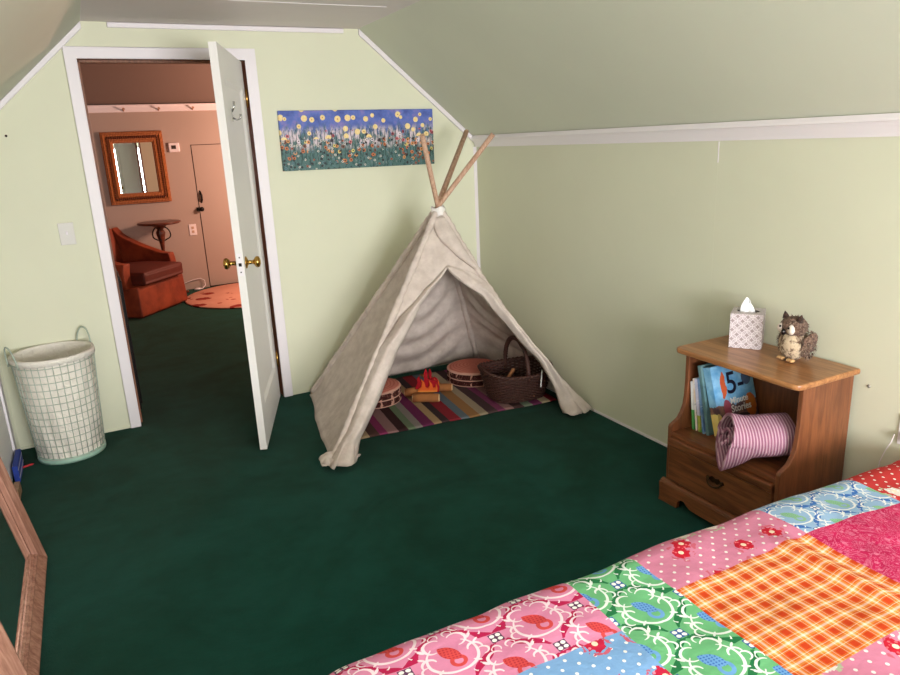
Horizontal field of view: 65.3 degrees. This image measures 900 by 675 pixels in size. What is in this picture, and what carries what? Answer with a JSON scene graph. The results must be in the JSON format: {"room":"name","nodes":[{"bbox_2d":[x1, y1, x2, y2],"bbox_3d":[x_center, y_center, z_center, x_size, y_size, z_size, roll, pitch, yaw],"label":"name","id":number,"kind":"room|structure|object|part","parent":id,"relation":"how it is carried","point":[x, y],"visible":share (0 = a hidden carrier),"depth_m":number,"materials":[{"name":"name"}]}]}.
{"room":"children's room","nodes":[
{"label":"children's room","id":0,"kind":"room"},
{"bbox_2d":[0,0,80,100],"bbox_3d":[-0.749,-0.522,0.731,0.792,0.724,6.300,-10,18,-26],"label":"ceiling","id":1,"kind":"structure","parent":0,"point":[29,29],"depth_m":2.80,"materials":[{"name":"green paint"}]},
{"bbox_2d":[80,63,215,104],"bbox_3d":[-2.065,-2.330,5.753,3.900,0.530,4.150,-10,18,-26],"label":"ceiling","id":2,"kind":"structure","parent":0,"point":[104,84],"depth_m":7.21,"materials":[{"name":"paint"}]},
{"bbox_2d":[89,103,220,289],"bbox_3d":[-2.965,-1.640,7.862,4.100,2.200,0.100,-10,18,-26],"label":"wall","id":3,"kind":"structure","parent":0,"point":[185,128],"depth_m":7.73,"materials":[{"name":"grey paint"}]},
{"bbox_2d":[99,130,171,205],"bbox_3d":[-3.358,-1.817,7.521,0.610,0.750,0.048,-10,18,-26],"label":"wall mirror","id":4,"kind":"object","parent":3,"relation":"attached to","point":[135,165],"visible":1,"depth_m":7.52,"materials":[{"name":"brown wood"}]},
{"bbox_2d":[113,142,158,193],"bbox_3d":[-3.366,-1.820,7.534,0.388,0.528,0.004,-10,18,-26],"label":"mirror glass","id":5,"kind":"object","parent":4,"relation":"attached to","point":[135,164],"depth_m":7.53,"materials":[{"name":"silver metal"}]},
{"bbox_2d":[87,103,215,112],"bbox_3d":[-2.986,-2.470,7.534,3.550,0.075,0.079,-10,18,-26],"label":"peg rail","id":6,"kind":"object","parent":3,"relation":"attached to","point":[188,106],"visible":0.34,"depth_m":7.46,"materials":[{"name":"white paint"}]},
{"bbox_2d":[168,143,179,151],"bbox_3d":[-3.010,-2.072,7.653,0.116,0.100,0.032,-10,18,-26],"label":"thermostat","id":7,"kind":"object","parent":3,"relation":"attached to","point":[172,147],"visible":1,"depth_m":7.64,"materials":[{"name":"white paint"}]},
{"bbox_2d":[189,224,196,234],"bbox_3d":[-2.907,-1.219,7.938,0.080,0.124,0.009,-10,18,-26],"label":"wall outlet","id":8,"kind":"object","parent":3,"relation":"attached to","point":[192,227],"visible":1,"depth_m":7.93,"materials":[{"name":"white paint"}]},
{"bbox_2d":[190,144,238,286],"bbox_3d":[-2.492,-1.407,8.074,0.776,1.594,0.082,-10,18,-26],"label":"door","id":9,"kind":"structure","parent":3,"relation":"in","point":[207,159],"depth_m":8.00,"materials":[{"name":"grey paint"}]},
{"bbox_2d":[0,21,476,448],"bbox_3d":[-1.047,-0.975,4.175,3.900,2.750,0.100,-10,18,-26],"label":"wall","id":10,"kind":"structure","parent":0,"point":[340,233],"depth_m":4.06,"materials":[{"name":"green paint"}]},
{"bbox_2d":[0,363,19,448],"bbox_3d":[-2.382,-0.120,3.616,0.014,1.530,0.014,-10,18,-26],"label":"trim","id":11,"kind":"structure","parent":10,"relation":"attached to","point":[1,372],"depth_m":3.76,"materials":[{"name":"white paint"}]},
{"bbox_2d":[0,21,80,109],"bbox_3d":[-2.137,-1.223,3.459,0.670,0.638,0.020,-10,18,-26],"label":"trim","id":12,"kind":"structure","parent":10,"relation":"attached to","point":[77,27],"depth_m":3.48,"materials":[{"name":"white paint"}]},
{"bbox_2d":[57,222,76,244],"bbox_3d":[-2.019,-0.546,3.699,0.074,0.116,0.016,-10,18,-26],"label":"light switch","id":13,"kind":"object","parent":10,"relation":"attached to","point":[66,230],"visible":1,"depth_m":3.70,"materials":[{"name":"beige plastic"}]},
{"bbox_2d":[62,46,292,427],"bbox_3d":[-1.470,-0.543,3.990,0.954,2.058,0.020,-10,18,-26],"label":"trim","id":14,"kind":"structure","parent":10,"relation":"attached to","point":[71,54],"depth_m":3.88,"materials":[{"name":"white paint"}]},
{"bbox_2d":[106,22,343,33],"bbox_3d":[-1.187,-1.696,3.848,1.265,0.026,0.016,-10,18,-26],"label":"trim","id":15,"kind":"structure","parent":10,"relation":"attached to","point":[109,24],"depth_m":3.81,"materials":[{"name":"white paint"}]},
{"bbox_2d":[21,364,443,449],"bbox_3d":[-1.060,0.371,4.453,2.882,0.012,0.006,-10,18,-26],"label":"baseboard","id":16,"kind":"structure","parent":10,"relation":"attached to","point":[305,391],"depth_m":4.04,"materials":[{"name":"green paint"}]},
{"bbox_2d":[208,41,279,449],"bbox_3d":[-1.077,-0.476,3.792,0.180,1.978,0.837,-5,16,-7],"label":"door","id":17,"kind":"structure","parent":10,"relation":"in","point":[231,98],"depth_m":3.63,"materials":[{"name":"white paint"}]},
{"bbox_3d":[-1.079,-0.364,3.454,0.072,0.060,0.060,-5,16,-7],"label":"knob","id":18,"kind":"part","parent":17,"relation":"part of","materials":[{"name":"gold metal"}]},
{"bbox_3d":[-1.016,-0.352,3.400,0.024,0.110,0.003,-5,16,-7],"label":"latch plate","id":19,"kind":"part","parent":17,"relation":"part of","materials":[{"name":"white metal"}]},
{"bbox_3d":[-0.972,-0.373,3.468,0.072,0.060,0.060,-5,16,-7],"label":"knob","id":20,"kind":"part","parent":17,"relation":"part of","materials":[{"name":"gold metal"}]},
{"bbox_2d":[277,109,433,170],"bbox_3d":[-0.550,-1.218,4.307,0.990,0.340,0.022,-10,17,-26],"label":"flower painting","id":21,"kind":"object","parent":10,"relation":"attached to","point":[309,139],"visible":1,"depth_m":4.28,"materials":[{"name":"paint"}]},
{"bbox_2d":[358,29,472,141],"bbox_3d":[-0.193,-1.562,4.410,0.754,0.676,0.020,-10,18,-26],"label":"trim","id":22,"kind":"structure","parent":10,"relation":"attached to","point":[361,34],"depth_m":4.37,"materials":[{"name":"white paint"}]},
{"bbox_2d":[473,147,479,266],"bbox_3d":[0.198,-0.565,4.878,0.016,1.468,0.016,-10,18,-26],"label":"trim","id":23,"kind":"structure","parent":10,"relation":"attached to","point":[474,148],"depth_m":4.79,"materials":[{"name":"white paint"}]},
{"bbox_2d":[80,0,419,28],"bbox_3d":[0.243,-1.041,1.127,1.578,0.060,6.300,-10,18,-26],"label":"ceiling","id":24,"kind":"structure","parent":0,"point":[202,12],"depth_m":3.48,"materials":[{"name":"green paint"}]},
{"bbox_2d":[228,0,380,6],"bbox_3d":[-0.664,-1.597,3.358,0.778,0.004,0.007,-10,18,-26],"label":"trim","id":25,"kind":"structure","parent":24,"relation":"attached to","point":[228,0],"depth_m":3.34,"materials":[{"name":"white paint"}]},
{"bbox_2d":[12,286,717,674],"bbox_3d":[-0.501,0.628,3.658,4.100,0.100,11.000,-10,18,-26],"label":"floor","id":26,"kind":"structure","parent":0,"point":[182,546],"depth_m":2.94,"materials":[{"name":"green carpet"}]},
{"bbox_2d":[12,449,23,481],"bbox_3d":[-2.175,0.644,3.536,0.025,0.085,0.240,-10,18,-26],"label":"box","id":27,"kind":"object","parent":26,"relation":"on","point":[18,463],"visible":0.91,"depth_m":3.49,"materials":[{"name":"blue plastic"}]},
{"bbox_2d":[14,481,21,498],"bbox_3d":[-2.032,0.723,3.296,0.024,0.050,0.120,-10,18,-26],"label":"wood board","id":28,"kind":"object","parent":26,"relation":"on","point":[17,485],"visible":0.5,"depth_m":3.30,"materials":[{"name":"brown wood"}]},
{"bbox_2d":[0,457,46,674],"bbox_3d":[-1.535,0.447,2.211,0.252,1.134,0.840,-10,18,-26],"label":"leaning mirror","id":29,"kind":"object","parent":26,"relation":"on","point":[23,558],"visible":1,"depth_m":2.39,"materials":[{"name":"brown wood"}]},
{"bbox_2d":[0,494,28,653],"bbox_3d":[-1.544,0.450,2.207,0.016,0.992,0.692,-20,22,-22],"label":"mirror glass","id":30,"kind":"object","parent":29,"relation":"attached to","point":[14,539],"depth_m":2.38,"materials":[{"name":"green mirror"}]},
{"bbox_2d":[3,326,105,464],"bbox_3d":[-2.046,0.305,3.688,0.398,0.643,0.392,-10,18,-26],"label":"laundry hamper","id":31,"kind":"object","parent":26,"relation":"on","point":[57,385],"visible":1,"depth_m":3.59,"materials":[{"name":"white fabric"}]},
{"bbox_3d":[-2.170,0.099,3.459,0.108,0.115,0.020,8,19,34],"label":"handle","id":32,"kind":"part","parent":31,"relation":"part of","materials":[{"name":"fabric"}]},
{"bbox_3d":[-1.984,-0.005,3.799,0.108,0.115,0.020,3,17,21],"label":"handle","id":33,"kind":"part","parent":31,"relation":"part of","materials":[{"name":"fabric"}]},
{"bbox_2d":[116,270,142,408],"bbox_3d":[-2.116,0.043,4.227,0.357,0.860,0.440,-10,18,-26],"label":"base cabinet","id":34,"kind":"object","parent":26,"relation":"on","point":[118,276],"visible":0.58,"depth_m":4.11,"materials":[{"name":"wood"}]},
{"bbox_2d":[109,227,187,317],"bbox_3d":[-3.272,-0.685,7.035,0.919,0.840,0.850,1,16,13],"label":"armchair","id":35,"kind":"object","parent":26,"relation":"on","point":[152,280],"visible":0.58,"depth_m":7.00,"materials":[{"name":"brown wood"}]},
{"bbox_3d":[-3.596,-0.830,7.068,0.268,0.550,0.700,1,16,13],"label":"backrest","id":36,"kind":"part","parent":35,"relation":"part of","materials":[{"name":"brown wood"}]},
{"bbox_3d":[-3.348,-0.703,6.660,0.620,0.505,0.124,1,16,13],"label":"armrest","id":37,"kind":"part","parent":35,"relation":"part of","materials":[{"name":"brown wood"}]},
{"bbox_3d":[-3.189,-0.902,7.340,0.620,0.505,0.124,1,16,13],"label":"armrest","id":38,"kind":"part","parent":35,"relation":"part of","materials":[{"name":"brown wood"}]},
{"bbox_2d":[124,261,182,285],"bbox_3d":[-3.144,-0.656,7.014,0.660,0.155,0.640,1,16,13],"label":"seat cushion","id":39,"kind":"object","parent":35,"relation":"on","point":[141,273],"depth_m":6.88,"materials":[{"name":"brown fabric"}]},
{"bbox_2d":[137,219,188,292],"bbox_3d":[-3.097,-0.848,7.623,0.444,0.816,0.444,-10,18,-26],"label":"side table","id":40,"kind":"object","parent":26,"relation":"on","point":[159,225],"visible":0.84,"depth_m":7.51,"materials":[{"name":"brown wood"}]},
{"bbox_2d":[184,278,205,289],"bbox_3d":[-2.992,-0.590,7.982,0.415,0.120,0.112,-10,18,-26],"label":"power cord","id":41,"kind":"object","parent":26,"relation":"on","point":[198,278],"visible":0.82,"depth_m":8.03,"materials":[{"name":"white paint"}]},
{"bbox_2d":[185,283,241,308],"bbox_3d":[-2.145,-0.485,7.656,1.420,0.016,1.420,-10,18,-26],"label":"round rug","id":42,"kind":"object","parent":26,"relation":"on","point":[227,296],"visible":0.37,"depth_m":7.44,"materials":[{"name":"orange fabric"}]},
{"bbox_2d":[310,129,593,469],"bbox_3d":[-0.174,-0.344,3.950,1.584,1.573,1.280,-10,18,-26],"label":"tent","id":43,"kind":"object","parent":26,"relation":"on","point":[435,306],"visible":0.98,"depth_m":3.99,"materials":[{"name":"beige fabric"}]},
{"bbox_2d":[361,368,555,438],"bbox_3d":[-0.083,0.356,4.337,1.200,0.010,0.850,-9,17,-21],"label":"striped rug","id":44,"kind":"object","parent":26,"relation":"on","point":[459,403],"visible":0.43,"depth_m":4.10,"materials":[{"name":"fabric"}]},
{"bbox_2d":[375,378,401,408],"bbox_3d":[-0.462,0.331,4.277,0.330,0.105,0.330,-10,18,-26],"label":"cushion","id":45,"kind":"object","parent":44,"relation":"on","point":[391,395],"visible":0.48,"depth_m":4.18,"materials":[{"name":"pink fabric"}]},
{"bbox_2d":[404,368,452,401],"bbox_3d":[-0.139,0.274,4.279,0.291,0.188,0.230,-1,16,4],"label":"toy campfire","id":46,"kind":"object","parent":44,"relation":"on","point":[424,391],"visible":1,"depth_m":4.26,"materials":[{"name":"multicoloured fabric"}]},
{"bbox_2d":[447,358,497,387],"bbox_3d":[0.152,0.221,4.571,0.344,0.102,0.344,-10,18,-26],"label":"cushion","id":47,"kind":"object","parent":44,"relation":"on","point":[464,372],"visible":0.61,"depth_m":4.46,"materials":[{"name":"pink fabric"}]},
{"bbox_2d":[477,335,552,403],"bbox_3d":[0.390,0.170,4.214,0.440,0.368,0.385,-6,16,-12],"label":"wicker basket","id":48,"kind":"object","parent":44,"relation":"on","point":[521,387],"depth_m":4.13,"materials":[{"name":"brown wicker"}]},
{"bbox_3d":[0.351,0.236,4.186,0.022,0.075,0.126,8,19,33],"label":"wooden slat","id":49,"kind":"part","parent":48,"relation":"part of","materials":[{"name":"brown wood"}]},
{"bbox_3d":[0.396,0.110,4.201,0.031,0.247,0.359,-8,17,-18],"label":"handle","id":50,"kind":"part","parent":48,"relation":"part of","materials":[{"name":"brown wicker"}]},
{"bbox_2d":[658,335,859,525],"bbox_3d":[1.179,0.402,2.763,0.394,0.670,0.576,-10,18,-26],"label":"nightstand","id":51,"kind":"object","parent":26,"relation":"on","point":[816,393],"visible":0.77,"depth_m":2.61,"materials":[{"name":"brown wood"}]},
{"bbox_3d":[1.069,0.338,2.992,0.355,0.618,0.018,-10,18,-26],"label":"panel","id":52,"kind":"part","parent":51,"relation":"part of","materials":[{"name":"brown wood"}]},
{"bbox_2d":[690,381,695,428],"bbox_3d":[1.078,0.268,2.941,0.171,0.205,0.032,-10,18,-26],"label":"book","id":53,"kind":"object","parent":51,"relation":"on","point":[691,382],"visible":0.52,"depth_m":2.90,"materials":[{"name":"white paper"}]},
{"bbox_2d":[693,377,697,430],"bbox_3d":[1.088,0.262,2.929,0.181,0.221,0.038,-10,18,-26],"label":"book","id":54,"kind":"object","parent":51,"relation":"on","point":[695,408],"visible":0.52,"depth_m":2.89,"materials":[{"name":"white paper"}]},
{"bbox_2d":[694,377,701,431],"bbox_3d":[1.099,0.263,2.918,0.191,0.224,0.051,-10,18,-26],"label":"book","id":55,"kind":"object","parent":51,"relation":"on","point":[695,379],"visible":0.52,"depth_m":2.88,"materials":[{"name":"white paper"}]},
{"bbox_2d":[697,378,705,433],"bbox_3d":[1.111,0.263,2.905,0.201,0.230,0.054,-10,18,-26],"label":"book","id":56,"kind":"object","parent":51,"relation":"on","point":[698,381],"visible":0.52,"depth_m":2.86,"materials":[{"name":"paper"}]},
{"bbox_2d":[698,363,713,435],"bbox_3d":[1.120,0.239,2.890,0.211,0.284,0.078,-10,18,-26],"label":"book","id":57,"kind":"object","parent":51,"relation":"on","point":[706,409],"visible":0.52,"depth_m":2.84,"materials":[{"name":"teal paper"}]},
{"bbox_3d":[1.020,0.562,2.719,0.021,0.038,0.090,-10,18,-26],"label":"handle","id":58,"kind":"part","parent":51,"relation":"part of","materials":[{"name":"brown metal"}]},
{"bbox_3d":[1.027,0.484,2.703,0.022,0.034,0.498,-10,18,-26],"label":"rail","id":59,"kind":"part","parent":51,"relation":"part of","materials":[{"name":"brown wood"}]},
{"bbox_3d":[1.169,0.537,2.792,0.316,0.185,0.498,-10,18,-26],"label":"drawer","id":60,"kind":"part","parent":51,"relation":"part of","materials":[{"name":"brown wood"}]},
{"bbox_2d":[672,426,788,483],"bbox_3d":[1.187,0.428,2.774,0.340,0.020,0.504,-10,18,-26],"label":"shelf","id":61,"kind":"object","parent":51,"relation":"attached to","point":[764,469],"depth_m":2.64,"materials":[{"name":"brown wood"}]},
{"bbox_2d":[703,365,758,437],"bbox_3d":[1.152,0.244,2.866,0.226,0.284,0.116,-10,18,-26],"label":"book","id":62,"kind":"object","parent":51,"relation":"on","point":[728,391],"visible":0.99,"depth_m":2.83,"materials":[{"name":"blue paper"}]},
{"bbox_2d":[728,297,765,349],"bbox_3d":[1.195,-0.065,2.817,0.120,0.195,0.120,6,18,27],"label":"tissue box","id":63,"kind":"object","parent":51,"relation":"on","point":[747,322],"visible":1,"depth_m":2.78,"materials":[{"name":"white cardboard"}]},
{"bbox_2d":[715,412,795,470],"bbox_3d":[1.124,0.380,2.613,0.257,0.212,0.192,-2,16,1],"label":"rolled blanket","id":64,"kind":"object","parent":51,"relation":"on","point":[740,438],"visible":0.99,"depth_m":2.54,"materials":[{"name":"pink fabric"}]},
{"bbox_3d":[1.341,0.353,2.837,0.012,0.588,0.504,-10,18,-26],"label":"panel","id":65,"kind":"part","parent":51,"relation":"part of","materials":[{"name":"brown wood"}]},
{"bbox_2d":[776,311,817,362],"bbox_3d":[1.280,-0.006,2.607,0.131,0.182,0.153,-9,17,-20],"label":"figurine","id":66,"kind":"object","parent":51,"relation":"on","point":[794,343],"visible":1,"depth_m":2.57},
{"bbox_3d":[1.309,0.454,2.542,0.355,0.618,0.018,-10,18,-26],"label":"panel","id":67,"kind":"part","parent":51,"relation":"part of","materials":[{"name":"brown wood"}]},
{"bbox_3d":[0.916,0.899,1.521,2.000,0.412,0.940,-10,18,-26],"label":"bed","id":68,"kind":"object","parent":26,"relation":"on","visible":0},
{"bbox_2d":[329,460,899,674],"bbox_3d":[0.893,0.821,1.493,2.121,0.400,1.179,-10,18,-26],"label":"patchwork quilt","id":69,"kind":"object","parent":68,"relation":"on","point":[808,583],"visible":1,"depth_m":1.59,"materials":[{"name":"multicoloured fabric"}]},
{"bbox_2d":[359,0,899,135],"bbox_3d":[1.301,-0.885,1.732,0.871,0.756,6.300,-10,18,-26],"label":"ceiling","id":70,"kind":"structure","parent":0,"point":[495,66],"depth_m":2.79,"materials":[{"name":"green paint"}]},
{"bbox_2d":[476,136,899,479],"bbox_3d":[1.690,0.058,2.183,0.100,1.600,6.300,-10,18,-26],"label":"wall","id":71,"kind":"structure","parent":0,"point":[601,254],"depth_m":3.18,"materials":[{"name":"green paint"}]},
{"bbox_2d":[547,388,666,446],"bbox_3d":[1.661,0.819,2.409,0.006,0.016,6.180,-10,18,-26],"label":"baseboard","id":72,"kind":"structure","parent":71,"relation":"attached to","point":[596,411],"depth_m":3.73,"materials":[{"name":"white paint"}]},
{"bbox_2d":[471,113,899,146],"bbox_3d":[1.601,-0.606,1.954,0.040,0.073,6.282,-10,18,-26],"label":"trim","id":73,"kind":"structure","parent":71,"relation":"attached to","point":[887,124],"depth_m":2.85,"materials":[{"name":"white paint"}]},
{"bbox_2d":[707,163,717,339],"bbox_3d":[1.149,-0.118,3.112,0.001,1.442,0.003,-10,18,-26],"label":"trim","id":74,"kind":"structure","parent":71,"relation":"attached to","point":[717,163],"depth_m":3.04,"materials":[{"name":"grey paint"}]},
{"bbox_2d":[897,423,899,443],"bbox_3d":[1.559,0.324,2.404,0.030,0.110,0.057,-10,18,-26],"label":"wall outlet","id":75,"kind":"object","parent":71,"relation":"attached to","point":[898,437],"visible":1,"depth_m":2.43,"materials":[{"name":"white plastic"}]},
{"bbox_2d":[878,434,894,467],"bbox_3d":[1.539,0.436,2.487,0.008,0.220,0.049,-8,16,-17],"label":"power cord","id":76,"kind":"object","parent":75,"relation":"hanging from","point":[894,434],"visible":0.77,"depth_m":2.48,"materials":[{"name":"white paint"}]},
{"bbox_3d":[-0.991,0.541,0.875,0.100,1.620,6.300,-10,18,-26],"label":"wall","id":77,"kind":"structure","parent":0,"visible":0},
{"bbox_2d":[0,376,16,479],"bbox_3d":[-2.119,0.083,3.157,0.018,1.364,0.873,-10,18,-26],"label":"door","id":78,"kind":"structure","parent":77,"relation":"in","point":[8,446],"depth_m":3.52,"materials":[{"name":"white paint"}]}
]}

